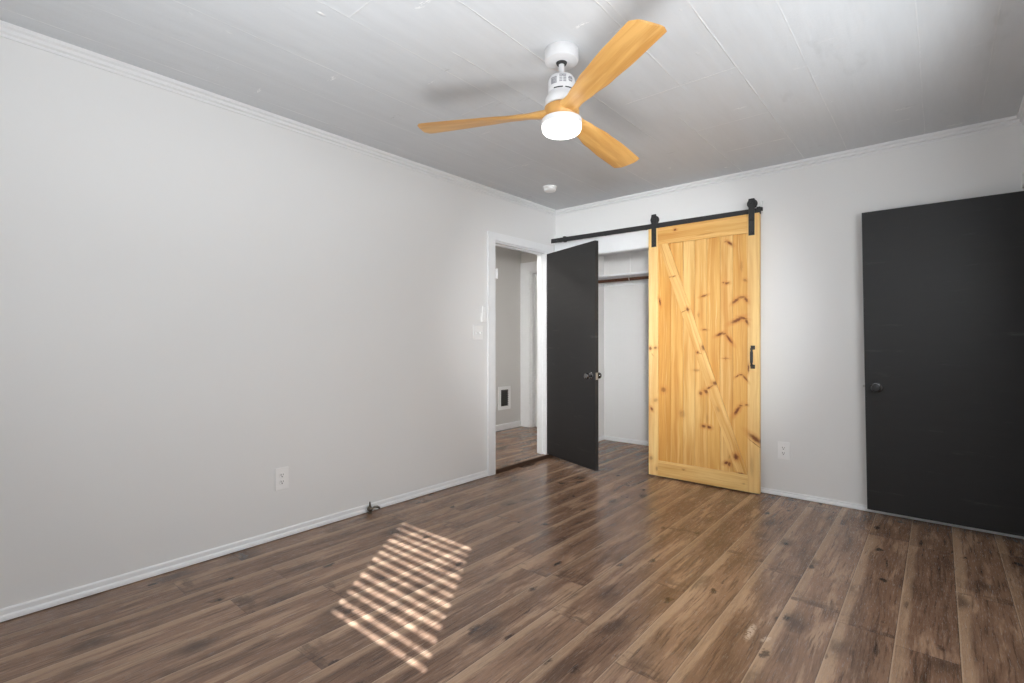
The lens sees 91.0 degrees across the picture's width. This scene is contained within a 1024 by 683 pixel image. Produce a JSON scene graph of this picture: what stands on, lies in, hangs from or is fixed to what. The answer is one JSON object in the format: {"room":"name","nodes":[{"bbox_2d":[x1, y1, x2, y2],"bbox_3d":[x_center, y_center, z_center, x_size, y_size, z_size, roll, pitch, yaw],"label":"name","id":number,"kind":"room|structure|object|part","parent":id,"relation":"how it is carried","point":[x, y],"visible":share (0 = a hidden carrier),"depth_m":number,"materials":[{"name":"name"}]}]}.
{"room":"empty bedroom","nodes":[
{"label":"empty bedroom","id":0,"kind":"room"},
{"bbox_2d":[0,37,555,608],"bbox_3d":[-1.093,-0.069,3.307,0.110,2.460,4.600,0,0,40],"label":"wall","id":1,"kind":"structure","parent":0,"point":[199,301],"depth_m":2.61,"materials":[{"name":"white paint"}]},
{"bbox_2d":[0,470,488,621],"bbox_3d":[-1.365,1.113,2.888,0.016,0.048,3.605,0,0,40],"label":"baseboard","id":2,"kind":"structure","parent":1,"relation":"attached to","point":[35,605],"depth_m":2.60,"materials":[{"name":"white wood"}]},
{"bbox_2d":[0,20,555,215],"bbox_3d":[-1.040,-1.272,3.261,0.030,0.054,4.600,0,0,40],"label":"trim","id":3,"kind":"structure","parent":1,"relation":"attached to","point":[10,31],"depth_m":2.67,"materials":[{"name":"white"}]},
{"bbox_2d":[275,466,287,490],"bbox_3d":[-1.338,0.796,2.925,0.010,0.128,0.078,0,0,40],"label":"wall outlet","id":4,"kind":"object","parent":1,"relation":"attached to","point":[281,474],"visible":1,"depth_m":2.92,"materials":[{"name":"white plastic"}]},
{"bbox_2d":[473,325,482,338],"bbox_3d":[-0.276,-0.075,4.168,0.021,0.116,0.116,0,0,40],"label":"light switch","id":5,"kind":"object","parent":1,"relation":"attached to","point":[477,329],"visible":1,"depth_m":4.17,"materials":[{"name":"white plastic"}]},
{"bbox_2d":[481,306,486,321],"bbox_3d":[-0.236,-0.230,4.213,0.026,0.130,0.048,0,0,40],"label":"remote","id":6,"kind":"object","parent":1,"relation":"attached to","point":[483,314],"visible":1,"depth_m":4.20,"materials":[{"name":"white plastic"}]},
{"bbox_2d":[487,231,552,475],"bbox_3d":[0.060,0.101,4.647,0.138,2.076,0.939,0,0,40],"label":"door frame","id":7,"kind":"structure","parent":1,"relation":"in","point":[494,239],"depth_m":4.45,"materials":[{"name":"white wood"}]},
{"bbox_2d":[547,240,601,470],"bbox_3d":[0.536,0.120,4.586,0.167,1.950,0.768,0,0,-29],"label":"hinged door","id":8,"kind":"structure","parent":7,"relation":"attached to","point":[573,375],"depth_m":4.52,"materials":[{"name":"black wood"}]},
{"bbox_2d":[495,246,520,424],"bbox_3d":[-0.556,-0.071,5.842,0.110,2.460,3.760,0,0,40],"label":"wall","id":9,"kind":"structure","parent":0,"point":[507,261],"depth_m":6.36,"materials":[{"name":"white paint"}]},
{"bbox_2d":[498,386,510,409],"bbox_3d":[-0.094,0.705,6.292,0.012,0.290,0.230,0,0,40],"label":"air vent","id":10,"kind":"object","parent":9,"relation":"in","point":[504,392],"visible":1,"depth_m":6.29,"materials":[{"name":"white plastic"}]},
{"bbox_2d":[496,420,520,430],"bbox_3d":[-0.799,1.064,5.459,0.014,0.074,2.860,0,0,40],"label":"baseboard","id":11,"kind":"structure","parent":9,"relation":"attached to","point":[509,425],"depth_m":6.34,"materials":[{"name":"white wood"}]},
{"bbox_2d":[0,426,1023,682],"bbox_3d":[0.587,1.152,3.006,5.540,0.096,6.610,0,0,40],"label":"floor","id":12,"kind":"structure","parent":0,"point":[554,569],"depth_m":2.23,"materials":[{"name":"laminate"}]},
{"bbox_2d":[367,502,379,513],"bbox_3d":[-0.919,1.101,3.352,0.088,0.079,0.039,0,0,-22],"label":"gas valve","id":13,"kind":"object","parent":12,"relation":"on","point":[369,508],"visible":1,"depth_m":3.34,"materials":[{"name":"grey metal"}]},
{"bbox_2d":[496,455,553,473],"bbox_3d":[0.135,1.121,4.662,0.016,0.035,0.848,0,0,40],"label":"threshold","id":14,"kind":"object","parent":12,"relation":"on","point":[533,460],"depth_m":4.61,"materials":[{"name":"brown wood"}]},
{"bbox_2d":[0,0,1023,209],"bbox_3d":[0.608,-1.350,3.017,5.720,0.100,6.760,0,0,40],"label":"ceiling","id":15,"kind":"structure","parent":0,"point":[730,86],"depth_m":2.38,"materials":[{"name":"white paint"}]},
{"bbox_2d":[417,19,666,167],"bbox_3d":[0.310,-1.110,2.354,1.206,0.378,1.045,0,0,40],"label":"ceiling fan","id":16,"kind":"object","parent":15,"relation":"hanging from","point":[560,117],"visible":1,"depth_m":2.18,"materials":[{"name":"brown wood"}]},
{"bbox_3d":[-0.120,-1.011,2.315,0.627,0.057,0.149,-2,0,11],"label":"blade","id":17,"kind":"part","parent":16,"relation":"part of","materials":[{"name":"brown wood"}]},
{"bbox_2d":[542,117,580,139],"bbox_3d":[0.222,-0.943,2.247,0.175,0.043,0.175,0,0,40],"label":"diffuser","id":18,"kind":"object","parent":16,"relation":"attached to","point":[556,128],"depth_m":2.20,"materials":[{"name":"white"}]},
{"bbox_3d":[0.440,-0.995,2.517,0.149,0.057,0.627,-4,-7,39],"label":"blade","id":19,"kind":"part","parent":16,"relation":"part of","materials":[{"name":"brown wood"}]},
{"bbox_3d":[0.341,-1.025,1.919,0.149,0.057,0.627,-4,1,-20],"label":"blade","id":20,"kind":"part","parent":16,"relation":"part of","materials":[{"name":"brown wood"}]},
{"bbox_2d":[543,185,556,192],"bbox_3d":[0.319,-1.281,4.236,0.122,0.040,0.122,0,0,40],"label":"smoke detector","id":21,"kind":"object","parent":15,"relation":"attached to","point":[547,188],"visible":1,"depth_m":4.20,"materials":[{"name":"white plastic"}]},
{"bbox_2d":[521,252,536,262],"bbox_3d":[0.569,-0.073,6.245,1.085,2.460,0.110,0,0,40],"label":"wall","id":22,"kind":"structure","parent":0,"point":[525,257],"depth_m":6.48,"materials":[{"name":"white paint"}]},
{"bbox_2d":[520,261,536,426],"bbox_3d":[0.538,0.043,6.259,1.020,2.117,0.128,0,0,40],"label":"door","id":23,"kind":"structure","parent":22,"relation":"in","point":[528,271],"depth_m":6.47,"materials":[{"name":"white wood"}]},
{"bbox_3d":[0.566,0.114,6.266,0.708,1.963,0.041,0,0,40],"label":"panel","id":24,"kind":"part","parent":23,"relation":"part of","materials":[{"name":"white wood"}]},
{"bbox_2d":[598,256,603,436],"bbox_3d":[0.746,-0.072,5.511,0.065,2.460,0.920,0,0,40],"label":"wall","id":25,"kind":"structure","parent":0,"point":[600,258],"depth_m":5.79,"materials":[{"name":"white paint"}]},
{"bbox_2d":[598,436,604,440],"bbox_3d":[0.777,1.113,5.486,0.014,0.046,0.920,0,0,40],"label":"baseboard","id":26,"kind":"structure","parent":25,"relation":"attached to","point":[600,438],"depth_m":5.77,"materials":[{"name":"white wood"}]},
{"bbox_2d":[598,275,648,282],"bbox_3d":[1.781,-0.667,4.854,2.320,0.064,0.052,0,0,40],"label":"closet rod","id":27,"kind":"object","parent":25,"relation":"attached to","point":[640,277],"visible":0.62,"depth_m":5.34,"materials":[{"name":"brown wood"}]},
{"bbox_2d":[604,250,648,440],"bbox_3d":[2.006,-0.073,5.098,2.520,2.460,0.080,0,0,40],"label":"wall","id":28,"kind":"structure","parent":0,"point":[626,307],"depth_m":5.66,"materials":[{"name":"white paint"}]},
{"bbox_2d":[598,279,648,286],"bbox_3d":[1.861,-0.667,4.963,2.342,0.068,0.308,0,0,40],"label":"trim","id":29,"kind":"structure","parent":28,"relation":"attached to","point":[644,281],"depth_m":5.65,"materials":[{"name":"white wood"}]},
{"bbox_2d":[598,271,648,279],"bbox_3d":[1.862,-0.714,4.963,2.341,0.022,0.308,0,0,40],"label":"closet shelf","id":30,"kind":"object","parent":29,"relation":"on","point":[642,273],"visible":0.11,"depth_m":5.41,"materials":[{"name":"white wood"}]},
{"bbox_2d":[604,435,648,445],"bbox_3d":[1.959,1.112,5.078,2.345,0.046,0.014,0,0,40],"label":"baseboard","id":31,"kind":"structure","parent":28,"relation":"attached to","point":[633,441],"depth_m":5.63,"materials":[{"name":"white wood"}]},
{"bbox_2d":[628,253,629,272],"bbox_3d":[1.309,-1.015,5.631,0.032,0.576,0.006,0,0,40],"label":"trim","id":32,"kind":"structure","parent":28,"relation":"attached to","point":[628,253],"depth_m":5.63,"materials":[{"name":"white wood"}]},
{"bbox_2d":[556,125,1023,504],"bbox_3d":[1.727,-0.072,4.004,3.510,2.460,0.110,0,0,40],"label":"wall","id":33,"kind":"structure","parent":0,"point":[813,367],"depth_m":3.54,"materials":[{"name":"white paint"}]},
{"bbox_2d":[555,230,648,255],"bbox_3d":[0.906,0.085,4.690,1.150,2.106,0.128,0,0,40],"label":"door frame","id":34,"kind":"structure","parent":33,"relation":"in","point":[636,241],"depth_m":4.56,"materials":[{"name":"white wood"}]},
{"bbox_2d":[555,201,762,243],"bbox_3d":[1.157,-1.012,4.400,1.907,0.092,0.021,0,0,40],"label":"board","id":35,"kind":"object","parent":33,"relation":"attached to","point":[739,207],"visible":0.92,"depth_m":4.28,"materials":[{"name":"white wood"}]},
{"bbox_2d":[551,206,762,242],"bbox_3d":[1.133,-0.980,4.356,1.922,0.054,0.075,1,1,40],"label":"barn door track","id":36,"kind":"object","parent":35,"relation":"attached to","point":[759,209],"visible":0.96,"depth_m":4.25,"materials":[{"name":"black metal"}]},
{"bbox_2d":[649,198,760,493],"bbox_3d":[1.491,0.028,3.994,0.874,2.200,0.082,0,0,40],"label":"barn door","id":37,"kind":"structure","parent":33,"relation":"in","point":[705,276],"depth_m":3.98,"materials":[{"name":"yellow wood"}]},
{"bbox_3d":[1.507,1.064,4.013,0.708,0.128,0.036,0,0,40],"label":"rail","id":38,"kind":"part","parent":37,"relation":"part of","materials":[{"name":"brown wood"}]},
{"bbox_3d":[1.505,-0.884,4.011,0.708,0.140,0.036,0,0,40],"label":"rail","id":39,"kind":"part","parent":37,"relation":"part of","materials":[{"name":"brown wood"}]},
{"bbox_3d":[1.507,0.087,4.014,0.717,1.882,0.016,0,0,40],"label":"plank panel","id":40,"kind":"part","parent":37,"relation":"part of","materials":[{"name":"brown wood"}]},
{"bbox_3d":[1.778,0.116,3.728,0.030,0.172,0.047,0,0,40],"label":"pull handle","id":41,"kind":"part","parent":37,"relation":"part of","materials":[{"name":"black metal"}]},
{"bbox_2d":[778,441,789,459],"bbox_3d":[1.996,0.802,3.699,0.078,0.128,0.010,0,0,40],"label":"wall outlet","id":42,"kind":"object","parent":33,"relation":"attached to","point":[783,447],"visible":1,"depth_m":3.69,"materials":[{"name":"white plastic"}]},
{"bbox_2d":[555,115,1023,216],"bbox_3d":[1.681,-1.275,3.950,3.290,0.054,0.030,0,0,40],"label":"trim","id":43,"kind":"structure","parent":33,"relation":"attached to","point":[1012,121],"depth_m":3.54,"materials":[{"name":"white"}]},
{"bbox_2d":[761,487,1023,538],"bbox_3d":[2.127,1.118,3.586,2.140,0.035,0.014,0,0,40],"label":"baseboard","id":44,"kind":"structure","parent":33,"relation":"attached to","point":[763,490],"depth_m":3.43,"materials":[{"name":"white wood"}]},
{"bbox_3d":[1.508,-0.069,1.102,0.130,2.460,4.600,0,0,40],"label":"wall","id":45,"kind":"structure","parent":0,"visible":0},
{"bbox_2d":[1017,96,1023,124],"bbox_3d":[1.446,-1.272,1.153,0.030,0.054,4.600,0,0,40],"label":"trim","id":46,"kind":"structure","parent":45,"relation":"attached to","point":[1020,115],"depth_m":2.81,"materials":[{"name":"white"}]},
{"bbox_2d":[1022,171,1023,187],"bbox_3d":[2.659,0.099,2.487,0.127,2.080,0.840,0,0,40],"label":"door","id":47,"kind":"structure","parent":45,"relation":"in","point":[1023,171],"depth_m":2.80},
{"bbox_2d":[862,191,1023,536],"bbox_3d":[2.587,0.125,3.055,0.769,1.944,0.106,0,0,40],"label":"hinged door","id":48,"kind":"structure","parent":47,"relation":"attached to","point":[943,282],"depth_m":3.04,"materials":[{"name":"black wood"}]},
{"bbox_3d":[2.333,0.298,3.226,0.054,0.054,0.038,0,0,40],"label":"door knob","id":49,"kind":"part","parent":48,"relation":"part of","materials":[{"name":"black metal"}]}
]}

